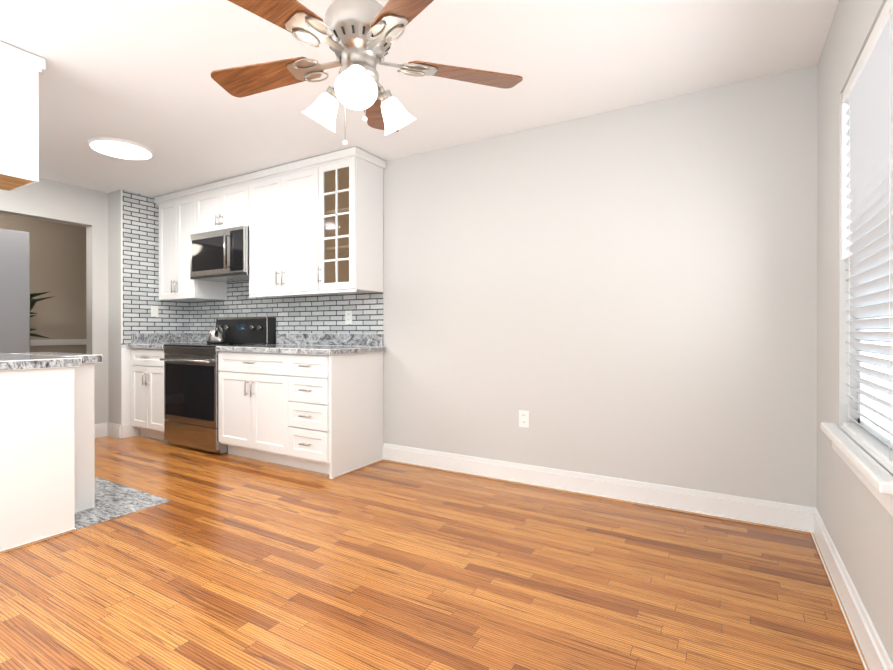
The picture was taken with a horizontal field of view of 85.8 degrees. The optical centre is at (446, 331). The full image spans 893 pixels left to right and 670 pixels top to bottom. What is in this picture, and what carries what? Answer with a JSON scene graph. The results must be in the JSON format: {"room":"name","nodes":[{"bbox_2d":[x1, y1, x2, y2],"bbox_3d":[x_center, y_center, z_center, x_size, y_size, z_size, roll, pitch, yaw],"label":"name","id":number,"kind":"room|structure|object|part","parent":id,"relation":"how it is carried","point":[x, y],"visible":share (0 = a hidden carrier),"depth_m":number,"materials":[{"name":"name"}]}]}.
{"room":"kitchen","nodes":[
{"label":"kitchen","id":0,"kind":"room"},
{"bbox_2d":[0,213,86,353],"bbox_3d":[-5.415,-0.172,4.576,0.150,2.440,4.120,0,0,31],"label":"wall","id":1,"kind":"structure","parent":0,"point":[58,260],"depth_m":5.69,"materials":[{"name":"beige paint"}]},
{"bbox_2d":[0,178,107,424],"bbox_3d":[-4.298,-0.169,3.447,0.120,2.440,3.310,0,0,31],"label":"wall","id":2,"kind":"structure","parent":0,"point":[45,199],"depth_m":4.74,"materials":[{"name":"grey paint"}]},
{"bbox_2d":[108,189,188,437],"bbox_3d":[-3.142,-0.173,5.157,0.378,2.440,0.811,0,0,31],"label":"wall","id":3,"kind":"structure","parent":0,"point":[133,257],"depth_m":4.82,"materials":[{"name":"white tile"}]},
{"bbox_2d":[151,306,157,316],"bbox_3d":[-3.026,-0.210,4.987,0.008,0.115,0.075,0,0,31],"label":"light switch","id":4,"kind":"object","parent":3,"relation":"attached to","point":[154,311],"visible":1,"depth_m":4.98,"materials":[{"name":"white plastic"}]},
{"bbox_2d":[0,0,838,196],"bbox_3d":[-2.471,-1.427,2.769,8.155,0.080,4.300,0,0,31],"label":"ceiling","id":5,"kind":"structure","parent":0,"point":[138,71],"depth_m":2.54,"materials":[{"name":"white paint"}]},
{"bbox_2d":[0,41,45,190],"bbox_3d":[-2.678,-1.068,1.698,0.365,0.626,1.936,0,0,31],"label":"upper cabinet","id":6,"kind":"object","parent":5,"relation":"hanging from","point":[20,70],"visible":0.98,"depth_m":2.37,"materials":[{"name":"white wood"}]},
{"bbox_2d":[88,137,152,159],"bbox_3d":[-2.462,-1.375,3.646,0.410,0.028,0.410,0,0,31],"label":"recessed light","id":7,"kind":"object","parent":5,"relation":"in","point":[121,148],"visible":1,"depth_m":3.59,"materials":[{"name":"white plastic"}]},
{"bbox_2d":[211,0,522,144],"bbox_3d":[-0.341,-1.019,1.703,1.200,0.732,1.184,0,0,31],"label":"fan","id":8,"kind":"object","parent":5,"relation":"hanging from","point":[356,36],"visible":1,"depth_m":1.67,"materials":[{"name":"brown wood"}]},
{"bbox_3d":[-0.333,-0.786,1.744,0.400,0.267,0.418,0,0,31],"label":"lamp shade","id":9,"kind":"part","parent":8,"relation":"part of","materials":[{"name":"white glass"}]},
{"bbox_2d":[0,435,863,669],"bbox_3d":[-2.471,1.083,2.774,8.155,0.060,4.300,0,0,31],"label":"floor","id":10,"kind":"structure","parent":0,"point":[223,561],"depth_m":2.03,"materials":[{"name":"brown wood"}]},
{"bbox_2d":[0,228,29,352],"bbox_3d":[-3.889,0.126,3.664,0.806,1.850,0.917,0,0,31],"label":"fridge","id":11,"kind":"object","parent":10,"relation":"on","point":[14,291],"visible":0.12,"depth_m":3.79,"materials":[{"name":"silver metal"}]},
{"bbox_2d":[30,292,54,338],"bbox_3d":[-4.526,0.203,5.024,0.646,1.689,0.702,0,0,31],"label":"plant","id":12,"kind":"object","parent":10,"relation":"on","point":[33,302],"visible":0.08,"depth_m":5.07,"materials":[{"name":"green plant"}]},
{"bbox_2d":[0,352,102,553],"bbox_3d":[-2.832,0.597,2.002,0.975,0.916,2.296,0,0,31],"label":"base cabinet","id":13,"kind":"object","parent":10,"relation":"on","point":[47,469],"visible":1,"depth_m":2.44,"materials":[{"name":"white wood"}]},
{"bbox_2d":[75,477,169,529],"bbox_3d":[-2.254,1.050,2.975,0.925,0.004,0.565,0,0,31],"label":"inlay","id":14,"kind":"object","parent":10,"relation":"on","point":[113,500],"visible":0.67,"depth_m":2.95,"materials":[{"name":"grey stone"}]},
{"bbox_2d":[121,345,228,440],"bbox_3d":[-2.740,0.605,4.853,0.639,0.885,0.685,0,0,31],"label":"base cabinet","id":15,"kind":"object","parent":10,"relation":"on","point":[142,370],"depth_m":4.67,"materials":[{"name":"white wood"}]},
{"bbox_2d":[160,316,275,453],"bbox_3d":[-2.127,0.454,4.484,0.782,1.190,0.689,0,0,31],"label":"range","id":16,"kind":"object","parent":10,"relation":"on","point":[191,371],"visible":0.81,"depth_m":4.27,"materials":[{"name":"silver metal"}]},
{"bbox_2d":[206,319,227,343],"bbox_3d":[-2.223,-0.005,4.674,0.211,0.242,0.188,0,0,31],"label":"kettle","id":17,"kind":"object","parent":16,"relation":"on","point":[216,334],"visible":1,"depth_m":4.61,"materials":[{"name":"silver metal"}]},
{"bbox_2d":[217,345,300,465],"bbox_3d":[-1.402,0.607,4.104,0.847,0.885,0.617,0,0,31],"label":"base cabinet","id":18,"kind":"object","parent":10,"relation":"on","point":[253,384],"depth_m":3.82,"materials":[{"name":"white wood"}]},
{"bbox_2d":[289,349,384,478],"bbox_3d":[-0.855,0.608,3.782,0.423,0.885,0.617,0,0,31],"label":"base cabinet","id":19,"kind":"object","parent":10,"relation":"on","point":[313,402],"depth_m":3.57,"materials":[{"name":"white wood"}]},
{"bbox_2d":[305,65,817,507],"bbox_3d":[-0.533,-0.170,4.021,6.085,2.440,0.120,0,0,31],"label":"wall","id":20,"kind":"structure","parent":0,"point":[629,293],"depth_m":2.99,"materials":[{"name":"grey paint"}]},
{"bbox_2d":[154,188,226,301],"bbox_3d":[-2.642,-0.856,4.987,0.664,1.064,0.347,0,0,31],"label":"upper cabinet","id":21,"kind":"object","parent":20,"relation":"attached to","point":[176,209],"depth_m":4.83,"materials":[{"name":"white wood"}]},
{"bbox_2d":[194,173,249,233],"bbox_3d":[-2.009,-1.161,4.613,0.805,0.453,0.347,0,0,31],"label":"upper cabinet","id":22,"kind":"object","parent":20,"relation":"attached to","point":[223,204],"depth_m":4.44,"materials":[{"name":"white wood"}]},
{"bbox_2d":[190,226,248,282],"bbox_3d":[-2.035,-0.716,4.571,0.797,0.429,0.445,0,0,31],"label":"microwave","id":23,"kind":"object","parent":22,"relation":"attached to","point":[221,255],"visible":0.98,"depth_m":4.40,"materials":[{"name":"silver metal"}]},
{"bbox_2d":[189,281,382,333],"bbox_3d":[-1.681,-0.468,4.623,2.697,0.968,0.006,0,0,31],"label":"tile backsplash","id":24,"kind":"structure","parent":20,"relation":"attached to","point":[314,314],"depth_m":4.42,"materials":[{"name":"grey tile"}]},
{"bbox_2d":[345,311,351,323],"bbox_3d":[-0.839,-0.120,4.119,0.075,0.115,0.008,0,0,31],"label":"outlet","id":25,"kind":"object","parent":24,"relation":"attached to","point":[348,317],"visible":1,"depth_m":4.12,"materials":[{"name":"white plastic"}]},
{"bbox_2d":[249,155,353,296],"bbox_3d":[-1.274,-0.855,4.181,0.902,1.064,0.347,0,0,31],"label":"upper cabinet","id":26,"kind":"object","parent":20,"relation":"attached to","point":[315,224],"depth_m":3.97,"materials":[{"name":"white wood"}]},
{"bbox_2d":[519,410,528,427],"bbox_3d":[0.534,0.604,3.319,0.075,0.115,0.008,0,0,31],"label":"outlet","id":27,"kind":"object","parent":20,"relation":"attached to","point":[523,418],"visible":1,"depth_m":3.32,"materials":[{"name":"white plastic"}]},
{"bbox_2d":[382,443,805,532],"bbox_3d":[0.675,0.984,3.223,2.779,0.135,0.034,0,0,31],"label":"baseboard","id":28,"kind":"structure","parent":20,"relation":"attached to","point":[790,517],"depth_m":2.99,"materials":[{"name":"white wood"}]},
{"bbox_2d":[817,0,892,662],"bbox_3d":[1.012,-0.163,0.789,0.160,2.440,4.120,0,0,31],"label":"wall","id":29,"kind":"structure","parent":0,"point":[856,516],"depth_m":1.99,"materials":[{"name":"grey paint"}]},
{"bbox_2d":[806,506,892,669],"bbox_3d":[0.907,0.990,0.802,0.030,0.135,3.970,0,0,31],"label":"baseboard","id":30,"kind":"structure","parent":29,"relation":"attached to","point":[870,648],"depth_m":1.75,"materials":[{"name":"white wood"}]},
{"bbox_2d":[820,0,892,516],"bbox_3d":[1.463,-0.245,1.609,0.215,1.480,0.950,0,0,31],"label":"window unit","id":31,"kind":"structure","parent":29,"relation":"in","point":[862,447],"depth_m":1.67,"materials":[{"name":"white plastic"}]}
]}

